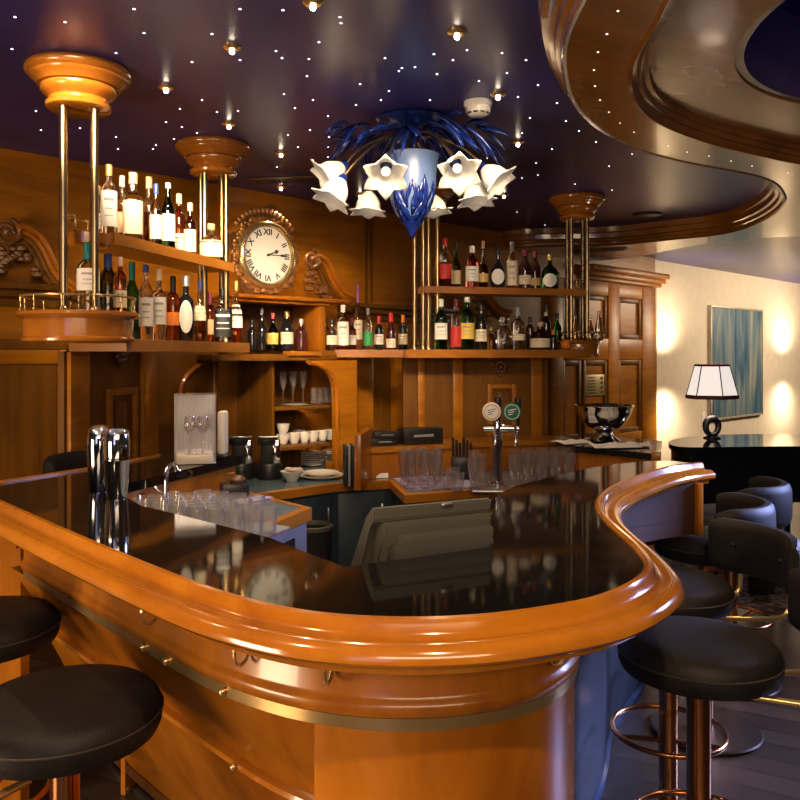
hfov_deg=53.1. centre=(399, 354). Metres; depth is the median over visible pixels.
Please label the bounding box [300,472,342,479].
dinner plate
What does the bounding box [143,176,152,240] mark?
liquor bottle
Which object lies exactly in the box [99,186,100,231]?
liquor bottle
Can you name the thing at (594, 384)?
control plate
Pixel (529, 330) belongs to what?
liquor bottle
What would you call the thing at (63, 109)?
column
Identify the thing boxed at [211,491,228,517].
tumbler
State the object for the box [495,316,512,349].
liquor bottle
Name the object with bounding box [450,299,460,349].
liquor bottle
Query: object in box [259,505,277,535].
tumbler
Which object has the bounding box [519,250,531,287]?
liquor bottle
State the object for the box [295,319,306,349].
liquor bottle
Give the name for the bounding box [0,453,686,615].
countertop
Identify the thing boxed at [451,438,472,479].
caddy
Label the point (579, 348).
shelf
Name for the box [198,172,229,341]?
column
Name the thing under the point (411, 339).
liquor bottle
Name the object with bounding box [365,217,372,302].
trim
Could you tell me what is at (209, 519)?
tumbler
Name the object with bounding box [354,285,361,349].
liquor bottle
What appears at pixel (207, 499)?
tumbler
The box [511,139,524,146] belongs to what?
recessed light
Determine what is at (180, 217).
liquor bottle
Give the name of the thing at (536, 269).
liquor bottle
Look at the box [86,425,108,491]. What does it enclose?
cocktail shaker
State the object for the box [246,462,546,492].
countertop
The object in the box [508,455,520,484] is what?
pint glass
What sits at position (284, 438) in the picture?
coffee cup
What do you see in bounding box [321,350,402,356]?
shelf
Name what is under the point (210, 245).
liquor bottle
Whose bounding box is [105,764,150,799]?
trim
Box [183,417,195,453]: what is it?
wine glass
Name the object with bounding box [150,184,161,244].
liquor bottle
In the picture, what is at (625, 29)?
ceiling
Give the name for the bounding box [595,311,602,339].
liquor bottle
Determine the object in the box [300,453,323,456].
plate
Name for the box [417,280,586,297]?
shelf
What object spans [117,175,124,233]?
liquor bottle
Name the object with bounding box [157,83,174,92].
recessed light
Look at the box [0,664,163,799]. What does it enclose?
bar stool
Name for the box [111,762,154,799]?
trim
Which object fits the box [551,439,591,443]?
paper sheet
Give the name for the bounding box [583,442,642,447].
paper sheet
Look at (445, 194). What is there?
column capital
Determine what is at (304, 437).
coffee cup
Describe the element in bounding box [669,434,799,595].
grand piano
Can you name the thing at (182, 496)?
tumbler
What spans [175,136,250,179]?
column capital
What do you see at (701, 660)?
bar stool
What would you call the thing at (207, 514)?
tumbler
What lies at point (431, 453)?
beer glass
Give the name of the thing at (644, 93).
trim
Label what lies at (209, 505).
tumbler
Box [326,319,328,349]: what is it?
liquor bottle
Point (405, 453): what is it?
beer glass
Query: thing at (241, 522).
tumbler
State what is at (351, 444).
folder
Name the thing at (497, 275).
liquor bottle
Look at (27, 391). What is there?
panelling
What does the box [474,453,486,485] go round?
pint glass
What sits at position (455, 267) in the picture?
liquor bottle
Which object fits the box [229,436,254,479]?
coffee grinder
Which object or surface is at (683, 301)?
wall
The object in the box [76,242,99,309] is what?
liquor bottle
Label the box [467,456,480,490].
pint glass
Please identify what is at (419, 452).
beer glass
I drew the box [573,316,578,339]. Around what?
liquor bottle
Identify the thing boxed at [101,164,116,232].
liquor bottle
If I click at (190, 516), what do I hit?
tumbler
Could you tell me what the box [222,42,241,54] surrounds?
recessed light
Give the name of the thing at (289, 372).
champagne flute
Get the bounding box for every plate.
[300,451,323,454]
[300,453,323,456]
[300,455,322,458]
[300,457,322,460]
[300,463,323,466]
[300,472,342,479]
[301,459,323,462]
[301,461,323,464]
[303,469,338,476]
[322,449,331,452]
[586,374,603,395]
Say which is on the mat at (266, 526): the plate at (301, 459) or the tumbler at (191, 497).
the tumbler at (191, 497)
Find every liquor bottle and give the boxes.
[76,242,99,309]
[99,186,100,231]
[100,254,114,309]
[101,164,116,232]
[113,257,126,310]
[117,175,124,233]
[123,172,142,239]
[127,262,138,338]
[139,265,152,339]
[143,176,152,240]
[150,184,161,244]
[153,269,165,339]
[162,182,174,247]
[166,276,179,339]
[175,193,185,249]
[179,276,193,340]
[184,203,195,252]
[194,280,205,340]
[199,223,222,259]
[208,293,214,341]
[214,289,231,341]
[231,281,242,342]
[247,320,256,349]
[257,308,266,349]
[267,313,278,349]
[281,311,292,349]
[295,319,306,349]
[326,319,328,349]
[327,319,336,349]
[337,305,348,349]
[349,318,355,349]
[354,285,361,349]
[364,308,371,349]
[375,316,382,349]
[386,313,395,349]
[399,315,406,349]
[410,339,417,349]
[435,299,446,349]
[440,238,450,285]
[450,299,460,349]
[451,243,460,285]
[461,297,473,349]
[466,246,477,286]
[475,304,486,349]
[478,241,487,286]
[487,327,494,349]
[490,247,505,286]
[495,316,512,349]
[507,242,517,287]
[511,307,524,349]
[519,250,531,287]
[525,317,534,349]
[530,322,549,349]
[531,252,540,287]
[541,255,558,288]
[542,303,550,335]
[549,330,556,349]
[552,313,561,339]
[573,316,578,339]
[589,318,593,339]
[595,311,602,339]
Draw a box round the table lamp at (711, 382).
[685,364,738,438]
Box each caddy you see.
[219,472,248,499]
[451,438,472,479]
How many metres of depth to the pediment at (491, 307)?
6.92 m
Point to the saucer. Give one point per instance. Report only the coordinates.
(285, 404)
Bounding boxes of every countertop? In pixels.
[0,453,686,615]
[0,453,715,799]
[172,492,311,551]
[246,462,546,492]
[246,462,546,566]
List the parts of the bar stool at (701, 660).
post, seat, rod, rod, backrest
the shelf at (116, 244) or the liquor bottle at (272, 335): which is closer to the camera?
the shelf at (116, 244)
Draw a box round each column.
[57,104,100,309]
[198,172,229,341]
[411,216,439,349]
[564,218,589,339]
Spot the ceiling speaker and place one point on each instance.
(651, 214)
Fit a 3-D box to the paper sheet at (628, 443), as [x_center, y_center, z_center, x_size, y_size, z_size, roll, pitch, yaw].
[1.402,0.530,4.835,0.210,0.020,0.150,0,0,11]
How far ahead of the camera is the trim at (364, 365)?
5.89 m
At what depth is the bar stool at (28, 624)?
2.23 m
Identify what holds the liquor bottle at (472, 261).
on the shelf at (429, 290)
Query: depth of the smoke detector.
3.44 m
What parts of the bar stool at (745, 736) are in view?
seat, seat plate, plate, post, backrest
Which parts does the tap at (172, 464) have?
spout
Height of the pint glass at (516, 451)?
0.185 m
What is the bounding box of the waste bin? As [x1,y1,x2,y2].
[306,520,332,561]
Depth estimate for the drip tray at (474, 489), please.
4.37 m
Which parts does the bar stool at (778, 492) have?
seat, post, backrest, plate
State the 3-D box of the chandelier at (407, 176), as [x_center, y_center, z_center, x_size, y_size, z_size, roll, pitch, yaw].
[0.043,-0.820,3.646,0.890,0.560,1.037,0,0,-40]
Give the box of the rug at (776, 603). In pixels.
[660,555,786,614]
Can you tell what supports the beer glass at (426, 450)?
on the cloth
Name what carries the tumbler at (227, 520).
on the mat at (266, 526)
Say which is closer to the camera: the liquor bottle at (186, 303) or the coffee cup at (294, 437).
the liquor bottle at (186, 303)
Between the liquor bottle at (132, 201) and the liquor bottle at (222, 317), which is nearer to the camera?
the liquor bottle at (132, 201)
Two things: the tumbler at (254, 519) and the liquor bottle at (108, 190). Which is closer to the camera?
the tumbler at (254, 519)
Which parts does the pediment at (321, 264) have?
moulding, moulding, moulding, moulding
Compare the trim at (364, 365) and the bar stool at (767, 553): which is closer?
the bar stool at (767, 553)
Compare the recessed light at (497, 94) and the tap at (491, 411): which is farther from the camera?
the tap at (491, 411)
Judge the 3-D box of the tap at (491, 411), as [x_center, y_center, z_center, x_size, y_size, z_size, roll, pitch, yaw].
[0.587,0.494,4.592,0.220,0.510,0.152,0,0,14]
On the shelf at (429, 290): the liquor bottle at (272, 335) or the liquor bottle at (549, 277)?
the liquor bottle at (549, 277)
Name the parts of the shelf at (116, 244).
gallery post, gallery rail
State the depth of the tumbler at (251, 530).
2.62 m
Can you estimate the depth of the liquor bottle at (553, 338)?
5.45 m
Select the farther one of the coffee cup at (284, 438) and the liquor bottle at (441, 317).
the liquor bottle at (441, 317)
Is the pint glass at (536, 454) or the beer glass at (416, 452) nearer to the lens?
the pint glass at (536, 454)
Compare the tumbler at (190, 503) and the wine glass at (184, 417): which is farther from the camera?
the wine glass at (184, 417)
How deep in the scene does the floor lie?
3.10 m
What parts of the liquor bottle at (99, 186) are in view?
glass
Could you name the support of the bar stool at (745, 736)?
on the floor
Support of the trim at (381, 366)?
attached to the wall at (29, 182)
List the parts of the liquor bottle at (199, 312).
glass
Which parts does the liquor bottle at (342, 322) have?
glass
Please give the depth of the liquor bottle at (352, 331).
5.61 m
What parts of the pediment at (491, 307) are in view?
moulding, moulding, moulding, moulding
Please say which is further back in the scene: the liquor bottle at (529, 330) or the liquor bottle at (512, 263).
the liquor bottle at (529, 330)
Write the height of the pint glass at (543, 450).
0.185 m
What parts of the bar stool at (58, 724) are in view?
rod, post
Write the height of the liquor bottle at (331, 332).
0.203 m
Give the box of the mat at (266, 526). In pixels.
[176,507,289,536]
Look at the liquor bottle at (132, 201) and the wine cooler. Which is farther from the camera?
the wine cooler
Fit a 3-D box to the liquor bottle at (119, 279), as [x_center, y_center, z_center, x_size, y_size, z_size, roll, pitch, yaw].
[-1.113,-0.278,3.179,0.051,0.224,0.053,0,0,-19]
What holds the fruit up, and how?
on the shelf at (579, 348)
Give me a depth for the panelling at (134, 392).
4.01 m
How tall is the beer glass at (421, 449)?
0.200 m
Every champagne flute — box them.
[279,372,286,404]
[289,372,296,403]
[299,372,306,403]
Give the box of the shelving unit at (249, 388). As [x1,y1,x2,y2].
[197,293,356,471]
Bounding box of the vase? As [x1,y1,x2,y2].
[385,148,438,237]
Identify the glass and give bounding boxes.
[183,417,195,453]
[196,416,208,453]
[398,450,409,485]
[402,452,413,481]
[405,453,416,488]
[412,449,423,485]
[416,452,427,481]
[419,452,430,488]
[426,450,437,485]
[431,453,442,489]
[432,451,443,481]
[442,471,456,488]
[446,466,459,484]
[449,473,464,490]
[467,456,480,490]
[468,449,479,481]
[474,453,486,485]
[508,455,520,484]
[509,448,520,479]
[515,451,527,483]
[522,448,534,479]
[522,454,534,482]
[529,451,541,480]
[535,454,548,478]
[536,447,547,478]
[542,450,554,477]
[549,447,561,473]
[549,453,561,476]
[556,450,568,474]
[563,447,574,472]
[563,452,575,471]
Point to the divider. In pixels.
(362, 439)
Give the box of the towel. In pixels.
[223,495,272,505]
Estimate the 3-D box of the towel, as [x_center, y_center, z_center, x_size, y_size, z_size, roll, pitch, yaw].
[-0.605,0.581,3.200,0.075,0.007,0.200,0,0,38]
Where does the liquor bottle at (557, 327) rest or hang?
on the shelf at (579, 348)
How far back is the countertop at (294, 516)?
3.00 m
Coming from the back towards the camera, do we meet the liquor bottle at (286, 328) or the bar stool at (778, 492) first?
the liquor bottle at (286, 328)
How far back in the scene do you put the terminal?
1.85 m
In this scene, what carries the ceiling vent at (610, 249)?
in the ceiling at (625, 29)
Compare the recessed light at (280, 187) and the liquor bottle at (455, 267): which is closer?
the recessed light at (280, 187)
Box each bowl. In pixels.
[280,467,303,481]
[574,403,633,429]
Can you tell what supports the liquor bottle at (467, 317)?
on the shelf at (579, 348)
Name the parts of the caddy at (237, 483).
handle, lid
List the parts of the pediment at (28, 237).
moulding, moulding, moulding, moulding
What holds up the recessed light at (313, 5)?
in the ceiling at (554, 158)
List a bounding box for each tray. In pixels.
[176,452,213,464]
[470,486,513,492]
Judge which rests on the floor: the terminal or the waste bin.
the waste bin
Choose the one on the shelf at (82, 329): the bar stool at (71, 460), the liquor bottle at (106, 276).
the liquor bottle at (106, 276)
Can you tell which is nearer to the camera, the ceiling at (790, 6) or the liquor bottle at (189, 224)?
the ceiling at (790, 6)
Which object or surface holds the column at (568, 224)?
on the shelf at (579, 348)
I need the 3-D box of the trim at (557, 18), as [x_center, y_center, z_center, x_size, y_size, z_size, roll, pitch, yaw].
[1.335,-1.022,2.310,1.838,0.155,9.752,0,0,5]
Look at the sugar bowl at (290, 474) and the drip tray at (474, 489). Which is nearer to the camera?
the drip tray at (474, 489)
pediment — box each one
[0,217,75,297]
[303,248,355,311]
[472,296,511,319]
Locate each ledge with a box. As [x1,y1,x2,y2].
[349,435,568,478]
[556,437,661,554]
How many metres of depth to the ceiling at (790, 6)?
3.05 m
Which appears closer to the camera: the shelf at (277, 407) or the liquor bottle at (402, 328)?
the shelf at (277, 407)
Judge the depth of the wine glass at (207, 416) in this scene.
3.32 m
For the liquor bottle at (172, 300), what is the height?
0.308 m
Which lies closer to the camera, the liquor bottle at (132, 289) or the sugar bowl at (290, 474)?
the liquor bottle at (132, 289)
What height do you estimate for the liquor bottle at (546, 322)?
0.326 m
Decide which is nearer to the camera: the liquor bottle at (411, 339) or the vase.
the vase
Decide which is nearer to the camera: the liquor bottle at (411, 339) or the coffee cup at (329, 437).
the coffee cup at (329, 437)
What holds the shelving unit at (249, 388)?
on the counter at (347, 508)
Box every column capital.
[23,51,132,118]
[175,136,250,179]
[435,183,454,204]
[548,192,605,222]
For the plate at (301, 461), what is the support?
on the plate at (300, 463)
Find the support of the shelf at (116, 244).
attached to the column at (202, 181)
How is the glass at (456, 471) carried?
on the counter at (347, 508)
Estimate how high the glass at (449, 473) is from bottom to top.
0.095 m
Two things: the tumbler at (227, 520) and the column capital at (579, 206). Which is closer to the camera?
the tumbler at (227, 520)
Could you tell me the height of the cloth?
0.006 m
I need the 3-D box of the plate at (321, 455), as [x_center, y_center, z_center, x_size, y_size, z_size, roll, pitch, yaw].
[-0.596,0.692,5.418,0.155,0.015,0.155,0,0,0]
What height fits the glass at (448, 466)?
0.095 m
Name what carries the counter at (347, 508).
on the floor
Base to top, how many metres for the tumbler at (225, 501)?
0.088 m
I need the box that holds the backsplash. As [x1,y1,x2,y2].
[371,445,559,478]
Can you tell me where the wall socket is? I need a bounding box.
[702,412,705,421]
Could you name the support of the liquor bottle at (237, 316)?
on the shelf at (82, 329)
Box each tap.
[154,462,180,512]
[482,396,521,485]
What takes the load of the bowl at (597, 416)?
on the wine cooler
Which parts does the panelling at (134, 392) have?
panel frame, arch moulding, edge post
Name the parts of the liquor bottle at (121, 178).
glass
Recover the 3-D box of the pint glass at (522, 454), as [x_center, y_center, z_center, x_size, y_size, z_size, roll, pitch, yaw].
[0.726,0.656,4.520,0.073,0.185,0.073,0,0,0]
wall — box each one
[0,148,654,476]
[655,260,799,460]
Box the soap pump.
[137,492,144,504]
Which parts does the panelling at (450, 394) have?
panel frame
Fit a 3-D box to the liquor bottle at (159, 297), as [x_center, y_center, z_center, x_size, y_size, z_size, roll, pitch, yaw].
[-1.075,-0.225,3.569,0.062,0.318,0.064,0,0,-17]
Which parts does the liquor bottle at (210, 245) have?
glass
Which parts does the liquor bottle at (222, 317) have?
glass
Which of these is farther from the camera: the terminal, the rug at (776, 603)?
the rug at (776, 603)
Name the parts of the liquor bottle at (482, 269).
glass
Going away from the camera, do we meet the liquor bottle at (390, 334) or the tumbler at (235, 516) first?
the tumbler at (235, 516)
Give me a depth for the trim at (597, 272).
8.43 m
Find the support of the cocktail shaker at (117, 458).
on the bar counter at (281, 671)
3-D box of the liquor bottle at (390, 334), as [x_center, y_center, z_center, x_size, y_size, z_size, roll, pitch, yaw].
[-0.064,-0.167,5.679,0.070,0.262,0.072,0,0,-1]
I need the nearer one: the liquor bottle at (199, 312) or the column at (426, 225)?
the liquor bottle at (199, 312)
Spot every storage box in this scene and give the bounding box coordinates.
[372,430,398,438]
[372,438,397,445]
[397,426,442,444]
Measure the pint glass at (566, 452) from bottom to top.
0.185 m
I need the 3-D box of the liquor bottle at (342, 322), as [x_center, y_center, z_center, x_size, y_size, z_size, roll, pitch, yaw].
[-0.383,-0.186,5.372,0.080,0.300,0.082,0,0,-4]
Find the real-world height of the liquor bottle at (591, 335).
0.158 m
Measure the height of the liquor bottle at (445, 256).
0.326 m
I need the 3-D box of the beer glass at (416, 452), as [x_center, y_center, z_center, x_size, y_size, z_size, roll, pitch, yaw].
[0.130,0.643,4.720,0.065,0.200,0.065,0,0,0]
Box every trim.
[0,281,458,349]
[0,349,66,453]
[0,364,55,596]
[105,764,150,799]
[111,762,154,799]
[347,358,401,432]
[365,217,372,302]
[373,358,390,430]
[500,0,786,249]
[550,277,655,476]
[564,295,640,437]
[580,263,669,287]
[628,0,799,163]
[734,0,799,101]
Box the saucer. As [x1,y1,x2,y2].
[285,404,307,405]
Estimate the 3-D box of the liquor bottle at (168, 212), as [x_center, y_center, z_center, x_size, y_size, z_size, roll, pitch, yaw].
[-1.057,-0.632,3.646,0.063,0.303,0.066,0,0,-16]
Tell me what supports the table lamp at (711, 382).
on the grand piano
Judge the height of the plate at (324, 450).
0.015 m
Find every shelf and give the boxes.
[15,292,249,351]
[68,213,233,272]
[274,402,330,410]
[280,440,330,450]
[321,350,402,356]
[396,331,601,357]
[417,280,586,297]
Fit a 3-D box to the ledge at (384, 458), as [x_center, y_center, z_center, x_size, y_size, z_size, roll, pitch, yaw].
[0.432,0.657,5.255,1.580,0.185,0.393,0,0,-20]
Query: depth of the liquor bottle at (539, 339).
5.41 m
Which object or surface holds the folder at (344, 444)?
on the counter at (347, 508)
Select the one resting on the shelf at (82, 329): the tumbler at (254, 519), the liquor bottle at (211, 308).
the liquor bottle at (211, 308)
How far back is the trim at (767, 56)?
3.07 m
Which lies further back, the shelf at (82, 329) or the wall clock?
the wall clock
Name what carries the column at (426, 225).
hanging from the column capital at (445, 194)
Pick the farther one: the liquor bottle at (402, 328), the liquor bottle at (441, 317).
the liquor bottle at (402, 328)
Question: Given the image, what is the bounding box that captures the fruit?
[561,339,570,349]
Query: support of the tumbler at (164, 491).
on the mat at (266, 526)
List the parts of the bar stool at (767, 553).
plate, post, seat, rod, rod, backrest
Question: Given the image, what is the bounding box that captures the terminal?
[351,498,492,565]
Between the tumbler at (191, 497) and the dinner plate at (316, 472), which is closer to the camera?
the tumbler at (191, 497)
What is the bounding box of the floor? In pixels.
[2,502,799,799]
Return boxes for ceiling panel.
[651,0,799,144]
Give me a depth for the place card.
4.87 m
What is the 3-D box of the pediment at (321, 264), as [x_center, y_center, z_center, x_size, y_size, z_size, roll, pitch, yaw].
[-0.491,-0.527,5.640,0.089,0.432,0.486,0,0,44]
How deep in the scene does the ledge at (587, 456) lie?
4.77 m
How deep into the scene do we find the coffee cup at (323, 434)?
5.34 m
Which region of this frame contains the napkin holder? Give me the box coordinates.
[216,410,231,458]
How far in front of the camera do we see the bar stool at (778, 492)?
3.65 m
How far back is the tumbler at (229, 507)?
2.55 m
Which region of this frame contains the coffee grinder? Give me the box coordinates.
[255,436,282,479]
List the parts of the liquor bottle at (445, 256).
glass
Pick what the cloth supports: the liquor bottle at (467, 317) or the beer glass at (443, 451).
the beer glass at (443, 451)
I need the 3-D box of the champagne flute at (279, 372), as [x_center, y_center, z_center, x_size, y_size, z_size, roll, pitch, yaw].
[-0.761,0.216,5.203,0.056,0.215,0.056,0,0,0]
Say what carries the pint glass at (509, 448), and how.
on the counter at (347, 508)
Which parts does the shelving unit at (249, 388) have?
cornice, arch moulding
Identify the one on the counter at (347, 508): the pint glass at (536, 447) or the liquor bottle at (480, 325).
the pint glass at (536, 447)
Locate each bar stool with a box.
[0,595,60,799]
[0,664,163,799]
[42,450,86,665]
[603,518,799,799]
[617,568,799,799]
[650,492,775,754]
[703,476,792,695]
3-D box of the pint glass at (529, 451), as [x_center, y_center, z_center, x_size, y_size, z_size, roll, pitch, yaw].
[0.791,0.656,4.680,0.073,0.185,0.073,0,0,0]
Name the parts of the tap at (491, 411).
spout, tap handle, spout, tap handle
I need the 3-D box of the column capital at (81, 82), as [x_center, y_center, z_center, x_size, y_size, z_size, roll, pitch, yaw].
[-1.239,-1.020,3.088,0.391,0.160,0.391,0,0,0]
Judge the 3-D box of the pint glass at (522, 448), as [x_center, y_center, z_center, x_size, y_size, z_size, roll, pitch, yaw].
[0.777,0.656,4.840,0.073,0.185,0.073,0,0,0]
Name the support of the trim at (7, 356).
attached to the wall at (29, 182)
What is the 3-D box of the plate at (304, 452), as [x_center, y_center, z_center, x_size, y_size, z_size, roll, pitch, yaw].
[-0.596,0.666,5.418,0.155,0.015,0.155,0,0,0]
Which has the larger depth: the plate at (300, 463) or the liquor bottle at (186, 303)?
the plate at (300, 463)
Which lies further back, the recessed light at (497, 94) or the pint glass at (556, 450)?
the pint glass at (556, 450)
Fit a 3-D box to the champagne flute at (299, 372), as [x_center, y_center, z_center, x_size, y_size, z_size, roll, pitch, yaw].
[-0.644,0.216,5.315,0.056,0.215,0.056,0,0,0]
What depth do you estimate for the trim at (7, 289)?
4.40 m
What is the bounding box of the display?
[174,393,215,464]
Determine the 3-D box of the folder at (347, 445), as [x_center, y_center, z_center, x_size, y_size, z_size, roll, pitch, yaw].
[-0.297,0.634,4.620,0.015,0.230,0.150,0,0,-8]
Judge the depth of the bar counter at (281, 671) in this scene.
1.61 m
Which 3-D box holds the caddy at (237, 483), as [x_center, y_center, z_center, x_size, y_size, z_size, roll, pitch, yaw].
[-0.680,0.531,3.280,0.110,0.105,0.090,0,0,-20]
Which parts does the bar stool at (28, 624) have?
seat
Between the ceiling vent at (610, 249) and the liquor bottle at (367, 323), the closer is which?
the liquor bottle at (367, 323)
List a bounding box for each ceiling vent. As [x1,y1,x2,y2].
[248,175,318,184]
[573,248,628,253]
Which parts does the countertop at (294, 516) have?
vent panel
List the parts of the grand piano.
lid, leg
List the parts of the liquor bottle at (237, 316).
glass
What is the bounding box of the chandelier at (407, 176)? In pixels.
[310,108,515,237]
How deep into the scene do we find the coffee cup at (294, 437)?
5.19 m
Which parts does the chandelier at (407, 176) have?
lamp shade, lamp shade, glass, glass, glass, glass, glass, glass, glass, glass, glass, glass, glass, glass, glass, lamp shade, arm, glass, arm, glass, glass, glass, lamp shade, lamp bulb, glass, glass, glass, glass, arm, glass, glass, glass, ceiling plate, glass, glass, glass, glass, glass, glass, glass, arm, glass, arm, glass, lamp shade, glass, glass, glass, arm, glass, glass, glass, glass, glass, glass, glass, lamp bulb, lamp shade, glass, glass, glass, glass, glass, lamp shade, glass, glass, glass, glass, glass, glass, glass, lamp shade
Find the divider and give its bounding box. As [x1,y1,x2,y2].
[354,427,371,490]
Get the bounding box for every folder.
[343,443,346,486]
[346,444,350,486]
[350,443,353,486]
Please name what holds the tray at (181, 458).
on the display
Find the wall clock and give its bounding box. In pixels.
[229,204,299,295]
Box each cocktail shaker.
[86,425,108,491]
[103,429,130,499]
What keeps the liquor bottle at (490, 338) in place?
on the shelf at (579, 348)
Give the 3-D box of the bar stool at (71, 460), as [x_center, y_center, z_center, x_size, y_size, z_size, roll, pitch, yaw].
[-1.212,0.977,3.305,0.484,1.129,0.439,0,0,13]
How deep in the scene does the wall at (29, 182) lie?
5.68 m
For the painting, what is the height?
1.474 m
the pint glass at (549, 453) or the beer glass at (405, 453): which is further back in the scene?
the pint glass at (549, 453)
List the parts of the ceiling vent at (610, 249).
frame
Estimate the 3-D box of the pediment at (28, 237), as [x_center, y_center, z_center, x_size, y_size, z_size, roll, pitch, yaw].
[-1.943,-0.513,4.298,0.450,0.428,0.093,0,0,-43]
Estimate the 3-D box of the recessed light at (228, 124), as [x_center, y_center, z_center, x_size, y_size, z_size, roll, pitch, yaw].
[-0.811,-1.085,3.793,0.067,0.030,0.067,0,0,0]
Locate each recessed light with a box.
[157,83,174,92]
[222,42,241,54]
[222,121,235,128]
[275,150,286,157]
[276,185,285,190]
[302,0,323,10]
[447,27,466,39]
[490,90,505,99]
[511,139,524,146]
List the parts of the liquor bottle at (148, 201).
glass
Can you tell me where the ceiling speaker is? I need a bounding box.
[632,211,661,217]
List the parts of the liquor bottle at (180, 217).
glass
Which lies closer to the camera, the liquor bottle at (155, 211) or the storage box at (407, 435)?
the liquor bottle at (155, 211)
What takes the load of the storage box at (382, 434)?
on the storage box at (389, 441)
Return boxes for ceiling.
[0,0,799,283]
[514,0,799,261]
[778,0,799,16]
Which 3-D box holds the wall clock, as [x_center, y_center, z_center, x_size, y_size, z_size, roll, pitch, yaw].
[-0.848,-0.657,5.090,0.529,0.627,0.082,0,0,-44]
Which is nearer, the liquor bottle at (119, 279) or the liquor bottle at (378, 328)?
the liquor bottle at (119, 279)
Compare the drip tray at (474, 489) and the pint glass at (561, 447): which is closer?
the drip tray at (474, 489)
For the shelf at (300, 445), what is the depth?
5.14 m
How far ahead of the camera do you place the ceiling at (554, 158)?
3.46 m
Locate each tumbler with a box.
[163,491,180,513]
[165,496,182,513]
[180,492,197,518]
[183,497,200,514]
[186,503,204,520]
[194,489,211,515]
[197,494,215,521]
[201,499,219,523]
[205,505,223,525]
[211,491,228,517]
[215,496,233,523]
[220,501,238,528]
[224,507,243,530]
[229,492,246,519]
[234,498,251,526]
[239,503,257,532]
[244,509,263,535]
[247,494,264,521]
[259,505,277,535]
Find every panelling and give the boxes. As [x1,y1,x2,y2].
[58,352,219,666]
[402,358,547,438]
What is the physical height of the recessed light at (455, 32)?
0.030 m
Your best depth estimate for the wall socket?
10.08 m
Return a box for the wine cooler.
[574,403,633,441]
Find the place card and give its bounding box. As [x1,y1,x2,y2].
[376,473,387,477]
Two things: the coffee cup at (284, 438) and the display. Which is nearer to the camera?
the display
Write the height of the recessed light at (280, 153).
0.030 m
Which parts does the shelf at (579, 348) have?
gallery rail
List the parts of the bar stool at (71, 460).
backrest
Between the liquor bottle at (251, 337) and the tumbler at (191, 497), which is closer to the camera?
the tumbler at (191, 497)
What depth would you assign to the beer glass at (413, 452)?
4.70 m
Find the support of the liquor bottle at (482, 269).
on the shelf at (429, 290)
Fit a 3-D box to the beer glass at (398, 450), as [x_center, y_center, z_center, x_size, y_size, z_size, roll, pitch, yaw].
[0.023,0.643,4.550,0.065,0.200,0.065,0,0,0]
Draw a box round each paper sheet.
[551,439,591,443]
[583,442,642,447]
[613,441,650,445]
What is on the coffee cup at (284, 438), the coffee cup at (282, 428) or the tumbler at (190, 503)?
the coffee cup at (282, 428)
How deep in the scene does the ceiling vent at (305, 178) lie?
4.96 m
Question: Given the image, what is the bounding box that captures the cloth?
[393,475,475,489]
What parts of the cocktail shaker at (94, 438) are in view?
domed lid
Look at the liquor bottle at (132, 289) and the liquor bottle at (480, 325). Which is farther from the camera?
the liquor bottle at (480, 325)
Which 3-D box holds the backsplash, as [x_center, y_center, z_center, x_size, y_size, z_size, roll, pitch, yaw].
[0.465,0.672,5.135,1.492,0.155,0.116,0,0,-20]
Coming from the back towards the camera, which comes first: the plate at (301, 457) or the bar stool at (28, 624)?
the plate at (301, 457)
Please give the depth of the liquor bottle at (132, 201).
3.37 m
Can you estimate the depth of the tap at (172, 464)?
2.94 m
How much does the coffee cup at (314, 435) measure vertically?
0.066 m
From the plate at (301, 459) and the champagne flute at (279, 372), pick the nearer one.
the champagne flute at (279, 372)
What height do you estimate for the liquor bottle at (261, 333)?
0.272 m
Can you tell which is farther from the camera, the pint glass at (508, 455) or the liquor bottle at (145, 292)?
the pint glass at (508, 455)
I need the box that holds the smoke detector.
[464,97,491,117]
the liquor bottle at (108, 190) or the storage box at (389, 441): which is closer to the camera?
the liquor bottle at (108, 190)
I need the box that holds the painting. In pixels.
[708,305,762,419]
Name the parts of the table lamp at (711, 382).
stem, lamp shade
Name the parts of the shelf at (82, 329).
gallery post, gallery post, gallery post, gallery rail, gallery post, gallery post, gallery post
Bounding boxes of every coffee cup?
[276,423,289,433]
[276,433,289,444]
[289,432,300,442]
[298,431,310,442]
[307,431,319,441]
[316,430,328,440]
[325,429,331,439]

